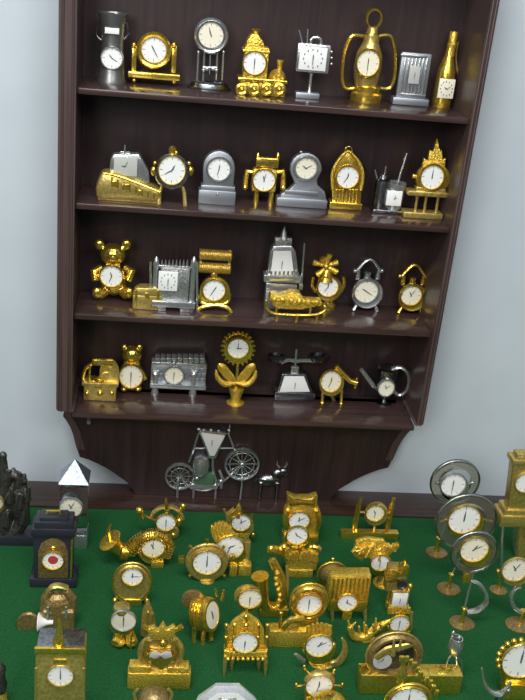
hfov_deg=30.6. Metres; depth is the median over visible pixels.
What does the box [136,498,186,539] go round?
clock
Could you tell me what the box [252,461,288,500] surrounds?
figurine
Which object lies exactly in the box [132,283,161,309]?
chest
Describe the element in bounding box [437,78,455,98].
clock
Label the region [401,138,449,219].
clock
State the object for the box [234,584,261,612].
clock
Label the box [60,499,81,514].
clock
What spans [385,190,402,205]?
clock
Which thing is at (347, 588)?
clock
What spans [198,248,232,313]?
clock
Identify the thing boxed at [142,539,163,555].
clock face
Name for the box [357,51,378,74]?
clock
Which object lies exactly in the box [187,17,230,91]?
clock
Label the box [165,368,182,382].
clock face
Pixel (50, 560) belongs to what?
clock face
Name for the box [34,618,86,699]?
clock
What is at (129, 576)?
clock face
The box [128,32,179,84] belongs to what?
clock
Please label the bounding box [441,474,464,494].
clock
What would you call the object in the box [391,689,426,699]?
clock
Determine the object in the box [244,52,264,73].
clock face
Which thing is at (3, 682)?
lamp
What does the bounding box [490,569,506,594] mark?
ornament
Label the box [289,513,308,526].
clock face
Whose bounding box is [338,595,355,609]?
clock face
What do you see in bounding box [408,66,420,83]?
clock
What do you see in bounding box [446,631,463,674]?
goblet
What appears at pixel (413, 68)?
grille
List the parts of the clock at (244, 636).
leg, post, leg, post, seat rail, post, leg, leg, post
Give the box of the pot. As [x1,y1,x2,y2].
[226,385,244,406]
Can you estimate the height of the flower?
0.059 m
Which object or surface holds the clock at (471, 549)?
on the clock at (476, 553)
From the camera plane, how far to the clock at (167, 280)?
1.39 m
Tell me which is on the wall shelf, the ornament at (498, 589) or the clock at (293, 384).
the clock at (293, 384)
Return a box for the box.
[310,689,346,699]
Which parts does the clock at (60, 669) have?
plate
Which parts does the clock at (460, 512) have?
post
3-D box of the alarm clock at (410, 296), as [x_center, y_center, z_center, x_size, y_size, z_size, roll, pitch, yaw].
[0.231,-0.095,1.485,0.051,0.084,0.019,3,24,-7]
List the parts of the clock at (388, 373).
handle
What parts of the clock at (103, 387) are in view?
tone arm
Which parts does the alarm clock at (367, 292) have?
bell post, crown, handle, bell post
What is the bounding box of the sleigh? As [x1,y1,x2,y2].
[264,288,328,321]
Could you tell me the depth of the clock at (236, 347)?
1.46 m
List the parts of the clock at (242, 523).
chain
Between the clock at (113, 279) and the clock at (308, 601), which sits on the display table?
the clock at (308, 601)
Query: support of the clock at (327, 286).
on the clock at (329, 287)
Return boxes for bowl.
[447,634,463,657]
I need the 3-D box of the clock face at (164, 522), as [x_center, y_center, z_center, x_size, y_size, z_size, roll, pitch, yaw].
[-0.149,0.265,1.478,0.028,0.028,0.002,3,24,-7]
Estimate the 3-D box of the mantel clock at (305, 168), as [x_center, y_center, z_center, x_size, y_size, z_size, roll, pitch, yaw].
[0.059,-0.247,1.384,0.074,0.082,0.019,3,24,-7]
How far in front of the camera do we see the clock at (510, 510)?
1.48 m
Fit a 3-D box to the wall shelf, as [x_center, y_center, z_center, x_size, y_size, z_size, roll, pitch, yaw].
[-0.006,-0.150,1.409,0.568,0.897,0.122,3,24,-7]
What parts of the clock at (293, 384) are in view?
post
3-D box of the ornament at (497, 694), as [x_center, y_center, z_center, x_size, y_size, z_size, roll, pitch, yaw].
[0.289,0.428,1.205,0.044,0.073,0.012,3,24,-7]
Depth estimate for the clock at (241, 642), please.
1.21 m
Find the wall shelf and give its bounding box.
[56,0,499,499]
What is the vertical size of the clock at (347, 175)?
0.092 m
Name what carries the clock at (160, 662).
on the display table
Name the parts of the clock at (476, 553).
post, stem, crescent arm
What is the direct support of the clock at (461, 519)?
on the clock at (460, 512)
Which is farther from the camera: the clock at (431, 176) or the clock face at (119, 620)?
the clock at (431, 176)
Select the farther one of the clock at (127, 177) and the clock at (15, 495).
the clock at (15, 495)
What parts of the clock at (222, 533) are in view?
crown, post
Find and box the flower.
[220,330,255,365]
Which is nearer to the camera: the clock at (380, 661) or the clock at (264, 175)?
the clock at (380, 661)
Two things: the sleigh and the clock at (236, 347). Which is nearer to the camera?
the sleigh
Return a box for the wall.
[0,0,524,495]
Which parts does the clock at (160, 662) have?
crown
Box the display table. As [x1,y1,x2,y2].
[0,481,524,699]
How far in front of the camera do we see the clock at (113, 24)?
1.27 m
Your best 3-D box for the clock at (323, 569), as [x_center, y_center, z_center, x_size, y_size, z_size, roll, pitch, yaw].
[0.103,0.328,1.418,0.036,0.053,0.036,20,27,29]
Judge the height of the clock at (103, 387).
0.068 m
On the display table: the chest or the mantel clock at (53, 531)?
the mantel clock at (53, 531)
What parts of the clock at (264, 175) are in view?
arm, leg, leg, arm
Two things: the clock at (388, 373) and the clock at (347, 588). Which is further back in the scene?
the clock at (388, 373)
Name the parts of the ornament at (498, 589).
post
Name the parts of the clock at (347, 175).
arch moulding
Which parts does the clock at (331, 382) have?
leg, leg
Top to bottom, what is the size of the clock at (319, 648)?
0.076 m
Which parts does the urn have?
handle, handle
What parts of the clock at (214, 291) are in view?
crown, leg, leg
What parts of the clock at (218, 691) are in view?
facet trim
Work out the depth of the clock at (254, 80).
1.30 m
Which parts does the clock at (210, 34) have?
post, post, post, post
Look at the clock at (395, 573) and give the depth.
1.36 m
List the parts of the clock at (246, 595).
plate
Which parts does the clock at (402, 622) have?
post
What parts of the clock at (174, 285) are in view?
rail, rail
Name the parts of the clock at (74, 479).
glass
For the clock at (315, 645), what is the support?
on the clock at (319, 648)
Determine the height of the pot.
0.026 m
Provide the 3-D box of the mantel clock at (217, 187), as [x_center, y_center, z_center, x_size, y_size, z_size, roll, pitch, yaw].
[-0.063,-0.245,1.357,0.053,0.076,0.022,3,24,-7]
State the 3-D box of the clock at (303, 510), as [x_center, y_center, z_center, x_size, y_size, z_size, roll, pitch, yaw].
[0.061,0.263,1.502,0.064,0.088,0.026,3,24,-7]
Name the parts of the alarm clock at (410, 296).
bell post, crown, handle, bell post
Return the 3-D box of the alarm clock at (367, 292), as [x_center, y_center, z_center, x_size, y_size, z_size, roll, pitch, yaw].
[0.161,-0.100,1.476,0.052,0.088,0.019,3,24,-7]
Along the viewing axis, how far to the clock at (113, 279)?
1.41 m
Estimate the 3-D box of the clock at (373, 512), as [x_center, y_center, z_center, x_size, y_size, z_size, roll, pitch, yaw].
[0.179,0.258,1.526,0.028,0.028,0.002,3,24,-7]
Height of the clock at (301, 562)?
0.093 m
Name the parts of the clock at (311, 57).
post, handle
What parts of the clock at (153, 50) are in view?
post, post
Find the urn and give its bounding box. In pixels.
[132,685,173,699]
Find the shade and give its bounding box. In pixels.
[374,643,413,659]
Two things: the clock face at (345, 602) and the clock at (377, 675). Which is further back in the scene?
the clock face at (345, 602)
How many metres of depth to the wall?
1.50 m
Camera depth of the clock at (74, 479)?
1.42 m
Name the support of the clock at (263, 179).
on the clock at (264, 175)
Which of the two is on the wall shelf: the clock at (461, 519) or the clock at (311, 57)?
the clock at (311, 57)
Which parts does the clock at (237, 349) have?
stem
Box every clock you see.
[0,451,32,545]
[16,582,76,630]
[30,509,78,587]
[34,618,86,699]
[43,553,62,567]
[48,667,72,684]
[58,459,90,548]
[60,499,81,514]
[81,358,118,400]
[90,239,135,299]
[95,11,128,84]
[96,145,161,203]
[100,523,174,567]
[101,266,121,285]
[102,48,121,67]
[109,599,155,650]
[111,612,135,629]
[112,561,151,605]
[114,156,137,176]
[119,344,147,391]
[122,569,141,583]
[127,621,190,689]
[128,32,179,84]
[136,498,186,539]
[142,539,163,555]
[149,256,197,311]
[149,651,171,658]
[150,146,192,205]
[150,353,206,396]
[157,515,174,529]
[158,271,177,290]
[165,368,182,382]
[165,424,259,499]
[178,539,235,584]
[181,587,224,645]
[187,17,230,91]
[197,683,256,699]
[198,149,235,205]
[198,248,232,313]
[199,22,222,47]
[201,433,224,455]
[204,280,223,299]
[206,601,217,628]
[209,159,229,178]
[210,520,251,576]
[215,330,256,406]
[223,503,254,540]
[223,607,269,676]
[228,339,247,356]
[233,634,256,651]
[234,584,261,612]
[235,28,287,97]
[242,152,285,203]
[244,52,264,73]
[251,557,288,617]
[254,170,273,189]
[262,226,304,309]
[266,348,327,401]
[267,525,321,577]
[269,582,330,646]
[271,251,293,274]
[275,150,326,208]
[280,376,309,391]
[281,491,321,544]
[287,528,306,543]
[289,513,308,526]
[294,622,347,669]
[294,665,343,699]
[295,29,332,99]
[296,158,315,177]
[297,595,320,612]
[306,636,331,654]
[310,253,345,310]
[319,278,337,295]
[319,364,357,405]
[325,567,370,621]
[327,146,364,210]
[337,167,357,186]
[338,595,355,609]
[339,497,398,539]
[340,8,396,103]
[351,258,383,311]
[351,536,398,589]
[355,630,462,694]
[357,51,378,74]
[359,363,409,406]
[367,506,383,519]
[369,153,407,214]
[371,556,388,569]
[373,654,391,668]
[379,381,392,394]
[383,559,412,614]
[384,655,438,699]
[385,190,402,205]
[386,606,412,632]
[390,51,431,106]
[391,593,407,605]
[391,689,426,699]
[397,263,425,313]
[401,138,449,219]
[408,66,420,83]
[421,166,442,187]
[426,459,480,558]
[432,31,458,107]
[434,493,497,595]
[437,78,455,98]
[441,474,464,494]
[449,507,479,531]
[449,531,498,630]
[461,539,487,560]
[494,449,524,564]
[495,637,524,698]
[501,557,524,633]
[516,474,524,490]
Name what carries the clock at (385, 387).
on the clock at (388, 373)
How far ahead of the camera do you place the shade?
1.21 m
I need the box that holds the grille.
[399,54,427,96]
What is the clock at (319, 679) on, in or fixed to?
on the display table
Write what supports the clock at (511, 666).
on the display table
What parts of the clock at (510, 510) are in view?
leg, leg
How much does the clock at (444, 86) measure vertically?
0.104 m
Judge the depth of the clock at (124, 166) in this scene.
1.32 m
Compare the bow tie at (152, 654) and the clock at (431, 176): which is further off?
the clock at (431, 176)
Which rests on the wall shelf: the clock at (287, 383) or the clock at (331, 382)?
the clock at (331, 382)
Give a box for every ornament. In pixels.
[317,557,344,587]
[347,618,389,642]
[481,667,511,699]
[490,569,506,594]
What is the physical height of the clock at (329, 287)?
0.090 m
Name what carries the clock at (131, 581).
on the display table
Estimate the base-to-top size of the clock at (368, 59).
0.125 m
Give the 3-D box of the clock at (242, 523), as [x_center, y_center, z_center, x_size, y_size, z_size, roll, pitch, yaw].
[-0.037,0.268,1.486,0.054,0.074,0.020,3,24,-7]
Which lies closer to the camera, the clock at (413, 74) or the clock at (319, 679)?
the clock at (319, 679)
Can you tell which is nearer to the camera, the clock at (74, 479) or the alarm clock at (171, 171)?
the alarm clock at (171, 171)
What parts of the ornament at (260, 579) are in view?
rod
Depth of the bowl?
1.24 m
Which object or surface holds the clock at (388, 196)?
on the wall shelf
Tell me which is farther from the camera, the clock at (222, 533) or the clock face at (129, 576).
the clock at (222, 533)
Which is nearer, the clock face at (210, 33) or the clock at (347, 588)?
the clock face at (210, 33)
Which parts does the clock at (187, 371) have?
leg, lid, leg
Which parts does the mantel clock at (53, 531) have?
arch panel, handle, cornice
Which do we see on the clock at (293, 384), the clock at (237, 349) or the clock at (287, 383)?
the clock at (287, 383)
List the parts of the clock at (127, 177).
rail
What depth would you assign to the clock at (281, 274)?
1.43 m
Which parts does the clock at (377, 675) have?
plate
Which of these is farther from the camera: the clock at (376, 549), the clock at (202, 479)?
the clock at (202, 479)
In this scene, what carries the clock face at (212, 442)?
on the clock at (202, 479)
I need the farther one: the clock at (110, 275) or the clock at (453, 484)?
the clock at (453, 484)
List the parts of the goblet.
rim knob, leg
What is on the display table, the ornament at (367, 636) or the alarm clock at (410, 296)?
the ornament at (367, 636)
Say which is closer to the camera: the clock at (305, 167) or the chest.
the clock at (305, 167)
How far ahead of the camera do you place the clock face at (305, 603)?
1.27 m
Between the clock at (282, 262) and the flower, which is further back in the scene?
the flower
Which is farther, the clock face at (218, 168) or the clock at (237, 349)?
the clock at (237, 349)
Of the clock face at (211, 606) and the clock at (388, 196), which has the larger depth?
the clock at (388, 196)
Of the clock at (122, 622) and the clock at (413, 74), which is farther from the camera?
the clock at (413, 74)
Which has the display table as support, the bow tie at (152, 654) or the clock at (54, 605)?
the clock at (54, 605)
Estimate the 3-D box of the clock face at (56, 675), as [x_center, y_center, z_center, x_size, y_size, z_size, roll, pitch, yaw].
[-0.226,0.363,1.072,0.028,0.028,0.001,3,24,-7]
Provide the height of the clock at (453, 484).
0.175 m
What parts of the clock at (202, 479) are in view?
leg, leg, seat, frame, canopy post, leg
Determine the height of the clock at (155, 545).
0.076 m
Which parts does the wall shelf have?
panel, apron trim, panel, apron trim, panel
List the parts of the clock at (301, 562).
arm, arm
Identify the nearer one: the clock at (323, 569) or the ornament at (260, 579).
the ornament at (260, 579)
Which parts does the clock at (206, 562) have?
handle, handle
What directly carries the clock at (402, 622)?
on the display table
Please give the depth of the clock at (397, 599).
1.37 m
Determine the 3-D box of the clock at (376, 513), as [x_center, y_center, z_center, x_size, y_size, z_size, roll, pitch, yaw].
[0.174,0.268,1.535,0.095,0.074,0.018,3,24,-7]
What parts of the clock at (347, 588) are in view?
leg, lid, leg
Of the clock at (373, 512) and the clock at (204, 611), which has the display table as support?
the clock at (204, 611)
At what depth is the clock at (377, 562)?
1.41 m
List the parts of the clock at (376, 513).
post, post, post, post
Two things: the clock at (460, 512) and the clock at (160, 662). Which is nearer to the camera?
the clock at (160, 662)
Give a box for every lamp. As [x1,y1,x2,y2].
[0,661,7,699]
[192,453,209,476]
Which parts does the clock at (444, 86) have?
stand rod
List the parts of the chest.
lid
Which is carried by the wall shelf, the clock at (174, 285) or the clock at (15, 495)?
the clock at (174, 285)
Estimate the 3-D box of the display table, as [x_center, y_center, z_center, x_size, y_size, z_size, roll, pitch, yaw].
[0.053,0.816,1.327,2.100,0.787,1.070,3,24,-7]
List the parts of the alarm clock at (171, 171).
crown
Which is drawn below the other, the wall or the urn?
the urn
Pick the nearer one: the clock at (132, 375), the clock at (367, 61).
the clock at (367, 61)
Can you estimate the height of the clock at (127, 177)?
0.077 m
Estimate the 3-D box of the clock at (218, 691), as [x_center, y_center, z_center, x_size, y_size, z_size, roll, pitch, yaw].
[-0.043,0.423,1.123,0.070,0.082,0.020,3,24,-7]
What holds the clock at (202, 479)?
on the display table
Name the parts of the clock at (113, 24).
handle, name plate, handle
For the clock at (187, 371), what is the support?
on the wall shelf
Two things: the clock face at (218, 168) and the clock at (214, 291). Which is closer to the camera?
the clock face at (218, 168)
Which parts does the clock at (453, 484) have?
post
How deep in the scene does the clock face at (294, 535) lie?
1.40 m

